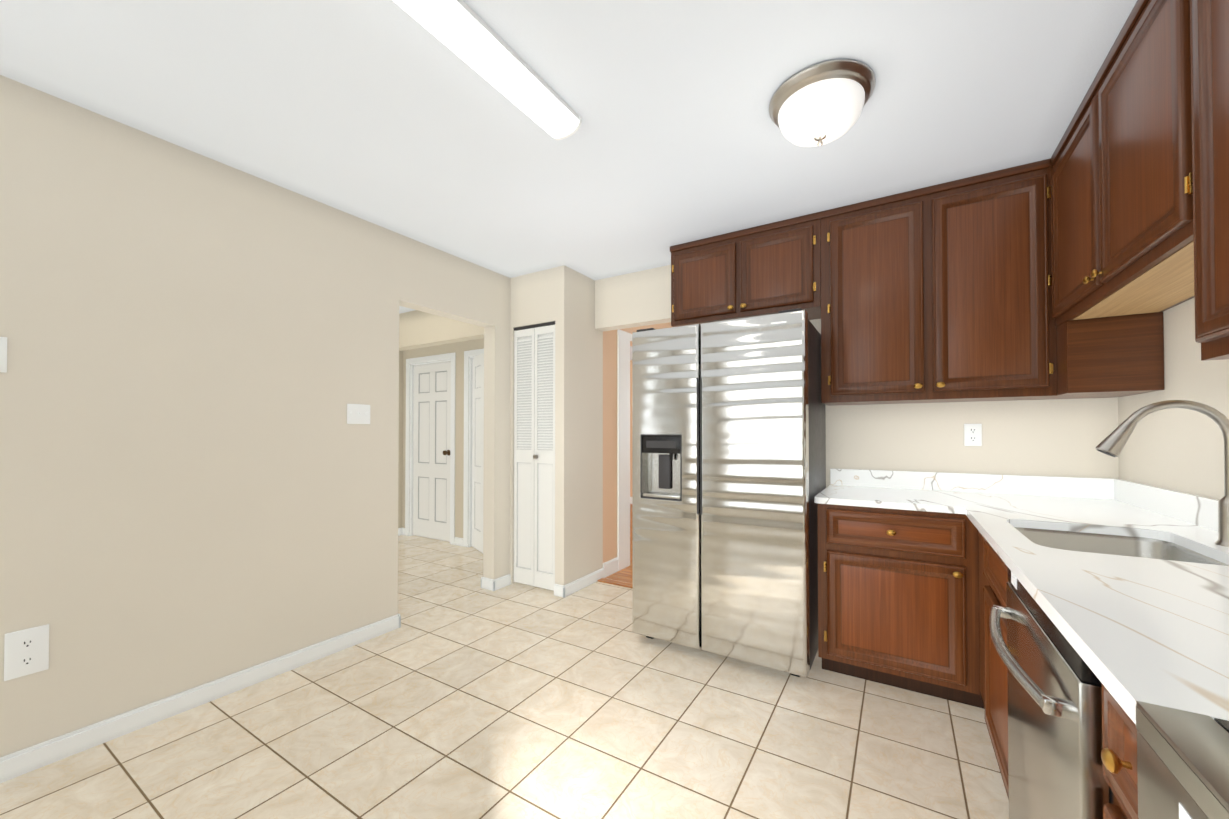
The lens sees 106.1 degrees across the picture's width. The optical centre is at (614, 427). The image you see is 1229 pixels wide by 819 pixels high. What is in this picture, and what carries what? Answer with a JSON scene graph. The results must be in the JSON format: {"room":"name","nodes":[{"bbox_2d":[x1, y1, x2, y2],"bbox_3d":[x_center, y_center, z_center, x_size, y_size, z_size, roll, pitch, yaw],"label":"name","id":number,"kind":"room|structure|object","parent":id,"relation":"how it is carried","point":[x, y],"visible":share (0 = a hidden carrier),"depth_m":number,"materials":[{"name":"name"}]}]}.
{"room":"kitchen","nodes":[
{"label":"kitchen","id":0,"kind":"room"},
{"bbox_2d":[0,75,510,757],"bbox_3d":[-1.901,0.006,2.150,0.120,2.480,5.150,0,-1,32],"label":"wall","id":1,"kind":"structure","parent":0,"point":[198,479],"depth_m":2.04,"materials":[{"name":"beige paint"}]},
{"bbox_2d":[0,337,6,372],"bbox_3d":[-2.172,-0.256,1.591,0.006,0.125,0.100,0,-1,32],"label":"light switch","id":2,"kind":"object","parent":1,"relation":"attached to","point":[3,354],"visible":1,"depth_m":1.63,"materials":[{"name":"white plastic"}]},
{"bbox_2d":[4,624,48,680],"bbox_3d":[-2.116,0.810,1.667,0.008,0.165,0.100,0,-1,32],"label":"outlet","id":3,"kind":"object","parent":1,"relation":"attached to","point":[26,651],"visible":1,"depth_m":1.66,"materials":[{"name":"white plastic"}]},
{"bbox_2d":[0,568,603,782],"bbox_3d":[-1.701,1.202,1.935,0.696,0.084,5.020,0,-1,32],"label":"baseboard","id":4,"kind":"structure","parent":1,"relation":"attached to","point":[27,760],"depth_m":2.05,"materials":[{"name":"white wood"}]},
{"bbox_2d":[347,404,369,423],"bbox_3d":[-1.486,-0.076,2.695,0.016,0.115,0.135,0,-1,32],"label":"light switch","id":5,"kind":"object","parent":1,"relation":"attached to","point":[358,413],"visible":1,"depth_m":2.69,"materials":[{"name":"white plastic"}]},
{"bbox_2d":[398,351,402,527],"bbox_3d":[-3.921,0.023,3.465,0.120,2.480,5.270,0,-1,32],"label":"wall","id":6,"kind":"structure","parent":0,"point":[400,471],"depth_m":5.55,"materials":[{"name":"paint"}]},
{"bbox_2d":[398,528,404,535],"bbox_3d":[-3.889,1.220,3.359,0.030,0.084,5.150,0,-1,32],"label":"baseboard","id":7,"kind":"structure","parent":6,"relation":"attached to","point":[401,531],"depth_m":5.52,"materials":[{"name":"white wood"}]},
{"bbox_2d":[399,310,483,350],"bbox_3d":[-1.781,-1.022,4.655,2.290,0.360,0.120,0,-1,32],"label":"beam","id":8,"kind":"structure","parent":0,"point":[419,329],"depth_m":4.63,"materials":[{"name":"paint"}]},
{"bbox_2d":[402,338,483,537],"bbox_3d":[-1.545,0.043,5.025,2.290,2.480,0.120,0,-1,32],"label":"wall","id":9,"kind":"structure","parent":0,"point":[458,348],"depth_m":5.06,"materials":[{"name":"paint"}]},
{"bbox_2d":[405,352,455,544],"bbox_3d":[-2.090,0.235,5.349,0.870,2.105,0.136,0,-1,32],"label":"door frame","id":10,"kind":"structure","parent":9,"relation":"attached to","point":[411,362],"depth_m":5.48,"materials":[{"name":"white wood"}]},
{"bbox_2d":[412,361,450,541],"bbox_3d":[-2.111,0.266,5.314,0.710,2.026,0.106,0,-1,32],"label":"entry door","id":11,"kind":"structure","parent":9,"relation":"in","point":[431,440],"depth_m":5.33,"materials":[{"name":"white wood"}]},
{"bbox_2d":[463,349,483,546],"bbox_3d":[-1.213,0.228,4.808,0.890,2.105,0.136,0,-1,32],"label":"door frame","id":12,"kind":"structure","parent":9,"relation":"attached to","point":[467,431],"depth_m":4.96,"materials":[{"name":"white wood"}]},
{"bbox_2d":[471,353,483,552],"bbox_3d":[-1.350,0.258,4.675,0.106,2.026,0.730,1,-1,-34],"label":"hall door","id":13,"kind":"structure","parent":9,"relation":"in","point":[477,449],"depth_m":4.82,"materials":[{"name":"white wood"}]},
{"bbox_2d":[0,535,1008,818],"bbox_3d":[-1.352,1.292,1.795,6.230,0.100,5.390,0,-1,32],"label":"floor","id":14,"kind":"structure","parent":0,"point":[460,693],"depth_m":1.85,"materials":[{"name":"beige tile"}]},
{"bbox_2d":[597,578,632,587],"bbox_3d":[0.270,1.261,3.598,0.936,0.009,0.080,0,-1,32],"label":"trim","id":15,"kind":"structure","parent":14,"relation":"on","point":[618,583],"depth_m":3.75,"materials":[{"name":"brown wood"}]},
{"bbox_2d":[632,308,825,676],"bbox_3d":[0.702,0.339,2.778,0.958,1.830,0.742,0,-1,32],"label":"fridge","id":16,"kind":"object","parent":14,"relation":"on","point":[728,451],"visible":1,"depth_m":2.42,"materials":[{"name":"grey metal"}]},
{"bbox_2d":[818,503,969,704],"bbox_3d":[1.440,0.816,2.435,0.598,0.868,0.637,0,-1,32],"label":"base cabinet","id":17,"kind":"object","parent":14,"relation":"on","point":[907,599],"depth_m":2.15,"materials":[{"name":"brown wood"}]},
{"bbox_2d":[814,468,965,513],"bbox_3d":[1.424,0.315,2.433,0.600,0.130,0.668,0,-1,32],"label":"countertop","id":18,"kind":"structure","parent":17,"relation":"on","point":[902,490],"depth_m":2.53,"materials":[{"name":"stone"}]},
{"bbox_2d":[958,473,1228,724],"bbox_3d":[1.517,0.302,1.385,0.658,0.130,2.356,0,-1,32],"label":"countertop","id":19,"kind":"structure","parent":17,"relation":"on","point":[1132,630],"depth_m":0.99,"materials":[{"name":"stone"}]},
{"bbox_2d":[1015,527,1228,565],"bbox_3d":[1.497,0.467,1.407,0.454,0.196,0.574,0,-1,32],"label":"sink","id":20,"kind":"object","parent":19,"relation":"in","point":[1132,546],"visible":0.06,"depth_m":1.58,"materials":[{"name":"silver metal"}]},
{"bbox_2d":[1095,400,1228,546],"bbox_3d":[1.633,0.127,1.357,0.305,0.417,0.102,0,-1,32],"label":"faucet","id":21,"kind":"object","parent":19,"relation":"on","point":[1113,443],"visible":1,"depth_m":1.34,"materials":[{"name":"silver metal"}]},
{"bbox_2d":[970,521,977,706],"bbox_3d":[1.754,0.807,1.730,0.623,0.868,0.268,0,-1,32],"label":"base cabinet","id":22,"kind":"object","parent":14,"relation":"on","point":[973,530],"depth_m":2.01,"materials":[{"name":"brown wood"}]},
{"bbox_2d":[982,474,1129,487],"bbox_3d":[1.933,0.311,2.115,0.360,0.130,0.676,0,-1,32],"label":"countertop","id":23,"kind":"structure","parent":22,"relation":"on","point":[1018,479],"depth_m":2.33,"materials":[{"name":"stone"}]},
{"bbox_2d":[978,531,1008,798],"bbox_3d":[1.529,0.803,1.365,0.623,0.868,0.590,0,-1,32],"label":"base cabinet","id":24,"kind":"object","parent":14,"relation":"on","point":[992,571],"depth_m":1.65,"materials":[{"name":"brown wood"}]},
{"bbox_2d":[989,568,1112,818],"bbox_3d":[1.162,0.798,0.880,0.683,0.864,0.612,0,-1,32],"label":"dishwasher","id":25,"kind":"object","parent":14,"relation":"on","point":[1055,766],"visible":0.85,"depth_m":0.92,"materials":[{"name":"grey metal"}]},
{"bbox_2d":[1101,684,1138,818],"bbox_3d":[0.981,0.791,0.475,0.623,0.868,0.260,0,-1,32],"label":"base cabinet","id":26,"kind":"object","parent":14,"relation":"on","point":[1119,732],"depth_m":0.68,"materials":[{"name":"brown wood"}]},
{"bbox_2d":[1136,701,1228,818],"bbox_3d":[0.672,0.768,0.067,0.705,0.904,0.752,0,-1,32],"label":"stove","id":27,"kind":"object","parent":14,"relation":"on","point":[1182,764],"visible":1,"depth_m":0.48,"materials":[{"name":"grey metal"}]},
{"bbox_2d":[510,265,570,584],"bbox_3d":[-0.590,0.026,3.638,0.550,2.480,0.080,0,-1,32],"label":"wall","id":28,"kind":"structure","parent":0,"point":[540,297],"depth_m":3.51,"materials":[{"name":"beige paint"}]},
{"bbox_2d":[514,321,554,590],"bbox_3d":[-0.630,0.218,3.628,0.436,2.051,0.068,0,-1,32],"label":"bifold closet door","id":29,"kind":"structure","parent":28,"relation":"in","point":[534,455],"depth_m":3.63,"materials":[{"name":"white wood"}]},
{"bbox_2d":[0,0,1136,359],"bbox_3d":[-0.421,-1.268,3.339,6.230,0.100,8.940,0,-1,32],"label":"ceiling","id":30,"kind":"structure","parent":0,"point":[392,116],"depth_m":1.75,"materials":[{"name":"white paint"}]},
{"bbox_2d":[393,0,581,139],"bbox_3d":[-0.515,-1.213,1.364,0.151,0.059,1.220,0,-1,32],"label":"fluorescent ceiling light","id":31,"kind":"object","parent":30,"relation":"attached to","point":[466,33],"visible":1,"depth_m":1.51,"materials":[{"name":"white plastic"}]},
{"bbox_2d":[769,59,875,146],"bbox_3d":[0.770,-1.146,1.734,0.364,0.184,0.364,0,-1,32],"label":"flush-mount dome light","id":32,"kind":"object","parent":30,"relation":"attached to","point":[821,104],"visible":1,"depth_m":1.64,"materials":[{"name":"white glass"}]},
{"bbox_2d":[605,504,632,582],"bbox_3d":[0.911,1.339,5.468,6.230,0.100,3.860,0,-1,32],"label":"floor","id":33,"kind":"structure","parent":0,"point":[625,574],"depth_m":4.05,"materials":[{"name":"brown wood"}]},
{"bbox_2d":[570,269,671,582],"bbox_3d":[0.697,0.047,5.317,0.120,2.480,4.130,0,-1,32],"label":"wall","id":34,"kind":"structure","parent":0,"point":[582,516],"depth_m":3.73,"materials":[{"name":"beige paint"}]},
{"bbox_2d":[617,329,631,570],"bbox_3d":[0.584,0.211,5.003,0.016,2.145,2.110,0,-1,32],"label":"trim","id":35,"kind":"structure","parent":34,"relation":"attached to","point":[624,338],"depth_m":4.17,"materials":[{"name":"white wood"}]},
{"bbox_2d":[630,360,631,496],"bbox_3d":[1.892,0.070,7.077,6.230,2.480,0.120,0,-1,32],"label":"wall","id":36,"kind":"structure","parent":0,"point":[630,428],"depth_m":8.00,"materials":[{"name":"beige paint"}]},
{"bbox_2d":[603,497,631,577],"bbox_3d":[0.896,1.228,5.444,5.990,0.122,3.680,0,-1,32],"label":"baseboard","id":37,"kind":"structure","parent":36,"relation":"attached to","point":[610,567],"depth_m":3.99,"materials":[{"name":"white wood"}]},
{"bbox_2d":[595,265,1118,570],"bbox_3d":[0.925,0.020,3.210,3.580,2.480,0.120,0,-1,32],"label":"wall","id":38,"kind":"structure","parent":0,"point":[1058,437],"depth_m":2.61,"materials":[{"name":"beige paint"}]},
{"bbox_2d":[670,211,821,326],"bbox_3d":[0.853,-0.951,3.001,0.927,0.537,0.328,0,-1,32],"label":"upper cabinet","id":39,"kind":"object","parent":38,"relation":"attached to","point":[771,268],"depth_m":2.83,"materials":[{"name":"brown wood"}]},
{"bbox_2d":[818,160,1053,405],"bbox_3d":[1.658,-0.682,2.502,0.960,1.087,0.328,0,-1,32],"label":"upper cabinet","id":40,"kind":"object","parent":38,"relation":"attached to","point":[936,293],"depth_m":2.32,"materials":[{"name":"brown wood"}]},
{"bbox_2d":[964,424,981,445],"bbox_3d":[1.943,0.041,2.507,0.075,0.120,0.008,0,-1,32],"label":"outlet","id":41,"kind":"object","parent":38,"relation":"attached to","point":[972,434],"visible":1,"depth_m":2.50,"materials":[{"name":"white plastic"}]},
{"bbox_2d":[1118,297,1228,499],"bbox_3d":[2.180,0.001,1.720,0.120,2.480,8.940,0,-1,32],"label":"wall","id":42,"kind":"structure","parent":0,"point":[1178,449],"depth_m":1.72,"materials":[{"name":"beige paint"}]},
{"bbox_2d":[1046,0,1181,331],"bbox_3d":[1.811,-0.849,1.539,0.304,0.777,1.187,0,-1,32],"label":"upper cabinet","id":43,"kind":"object","parent":42,"relation":"attached to","point":[1085,255],"depth_m":1.50,"materials":[{"name":"brown wood"}]},
{"bbox_2d":[1174,0,1228,360],"bbox_3d":[1.274,-0.705,0.665,0.304,1.087,0.858,0,-1,32],"label":"upper cabinet","id":44,"kind":"object","parent":42,"relation":"attached to","point":[1201,258],"depth_m":1.05,"materials":[{"name":"brown wood"}]}
]}

